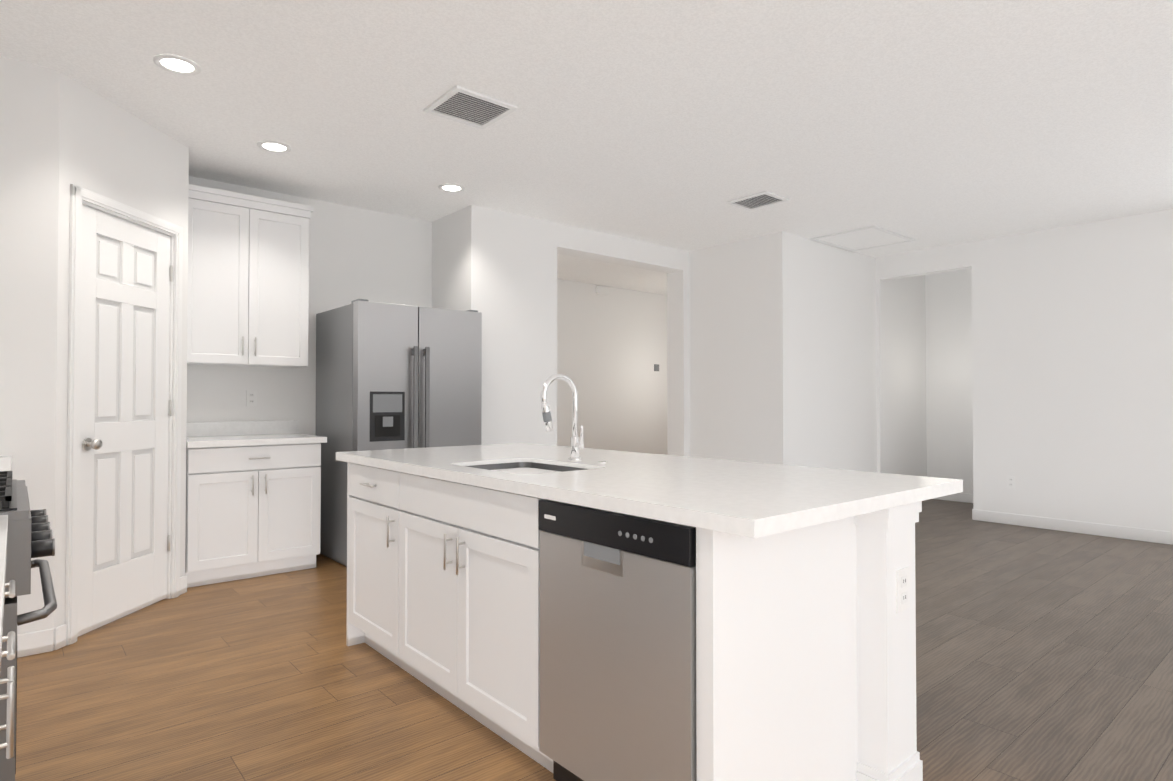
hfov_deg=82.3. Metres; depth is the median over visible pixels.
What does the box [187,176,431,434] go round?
wall
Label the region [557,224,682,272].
wall
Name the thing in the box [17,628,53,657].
baseboard
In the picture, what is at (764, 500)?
island countertop
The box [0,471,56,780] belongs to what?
range
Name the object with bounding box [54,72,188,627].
wall
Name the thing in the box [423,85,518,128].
ceiling vent
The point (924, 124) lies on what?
ceiling
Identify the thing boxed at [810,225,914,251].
attic access hatch
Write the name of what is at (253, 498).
base cabinet
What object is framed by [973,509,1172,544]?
baseboard
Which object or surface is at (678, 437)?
wall
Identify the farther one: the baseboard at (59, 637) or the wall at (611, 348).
the wall at (611, 348)
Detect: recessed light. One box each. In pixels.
[153,54,200,75]
[257,140,290,152]
[438,183,464,191]
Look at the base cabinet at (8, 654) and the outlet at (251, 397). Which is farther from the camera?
the outlet at (251, 397)
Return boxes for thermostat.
[654,364,658,370]
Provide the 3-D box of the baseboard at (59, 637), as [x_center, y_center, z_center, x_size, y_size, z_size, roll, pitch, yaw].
[-2.475,1.176,3.636,0.014,0.105,0.962,0,-1,3]
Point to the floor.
(1043, 653)
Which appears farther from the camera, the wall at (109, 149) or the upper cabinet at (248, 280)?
the upper cabinet at (248, 280)
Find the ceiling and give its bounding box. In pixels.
[0,0,1172,294]
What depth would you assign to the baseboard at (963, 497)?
7.78 m
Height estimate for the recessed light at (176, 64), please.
0.008 m
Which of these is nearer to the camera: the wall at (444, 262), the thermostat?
the wall at (444, 262)
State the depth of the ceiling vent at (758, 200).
5.25 m
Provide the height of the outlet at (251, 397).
0.115 m
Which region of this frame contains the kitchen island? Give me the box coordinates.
[336,458,922,780]
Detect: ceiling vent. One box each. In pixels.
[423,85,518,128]
[726,191,789,210]
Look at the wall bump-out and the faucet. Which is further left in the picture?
the faucet
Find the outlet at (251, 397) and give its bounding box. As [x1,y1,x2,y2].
[246,390,256,405]
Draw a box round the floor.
[15,499,1172,780]
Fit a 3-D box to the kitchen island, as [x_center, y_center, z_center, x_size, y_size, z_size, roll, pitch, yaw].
[-0.109,0.773,2.634,0.885,0.881,2.398,1,-1,-40]
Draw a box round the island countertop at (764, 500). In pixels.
[336,443,962,537]
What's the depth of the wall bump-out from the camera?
6.66 m
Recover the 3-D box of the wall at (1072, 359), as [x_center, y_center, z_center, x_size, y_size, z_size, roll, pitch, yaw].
[6.003,-0.135,4.136,0.120,2.740,8.500,1,-1,-40]
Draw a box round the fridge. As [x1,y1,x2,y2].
[315,299,481,566]
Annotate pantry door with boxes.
[65,184,182,644]
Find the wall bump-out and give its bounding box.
[689,231,876,471]
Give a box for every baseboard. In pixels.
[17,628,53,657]
[54,575,186,649]
[933,493,972,502]
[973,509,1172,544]
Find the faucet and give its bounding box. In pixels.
[541,374,603,461]
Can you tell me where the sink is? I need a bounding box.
[480,462,579,473]
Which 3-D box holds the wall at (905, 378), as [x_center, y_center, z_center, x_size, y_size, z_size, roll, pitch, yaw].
[3.653,-0.082,7.795,1.280,2.740,0.120,1,-1,-40]
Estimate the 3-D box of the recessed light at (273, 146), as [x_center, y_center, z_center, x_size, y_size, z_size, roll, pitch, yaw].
[-1.923,-1.500,4.137,0.190,0.008,0.190,1,-1,-40]
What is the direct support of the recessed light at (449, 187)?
in the ceiling
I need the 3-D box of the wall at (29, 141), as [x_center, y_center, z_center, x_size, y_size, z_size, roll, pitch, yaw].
[-2.843,-0.152,2.966,0.787,2.740,0.120,1,-1,-40]
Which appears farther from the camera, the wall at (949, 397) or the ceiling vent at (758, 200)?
the wall at (949, 397)
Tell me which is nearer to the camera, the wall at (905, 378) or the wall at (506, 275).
the wall at (506, 275)
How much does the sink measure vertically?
0.224 m
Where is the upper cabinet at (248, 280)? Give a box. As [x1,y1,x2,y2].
[187,184,313,367]
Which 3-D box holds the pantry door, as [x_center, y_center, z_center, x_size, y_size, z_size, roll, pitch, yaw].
[-2.513,0.117,3.647,0.177,2.222,0.824,0,-1,3]
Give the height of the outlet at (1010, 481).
0.115 m
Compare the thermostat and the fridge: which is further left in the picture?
the fridge
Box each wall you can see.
[0,56,59,633]
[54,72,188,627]
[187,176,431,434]
[432,211,456,309]
[457,205,556,445]
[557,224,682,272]
[557,279,666,454]
[667,251,689,456]
[876,257,926,476]
[879,209,1172,531]
[925,269,972,493]
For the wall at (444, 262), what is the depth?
5.71 m
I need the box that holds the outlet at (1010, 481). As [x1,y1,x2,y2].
[1007,476,1014,488]
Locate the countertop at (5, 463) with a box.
[0,456,11,470]
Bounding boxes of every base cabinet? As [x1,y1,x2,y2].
[0,515,14,758]
[185,420,326,587]

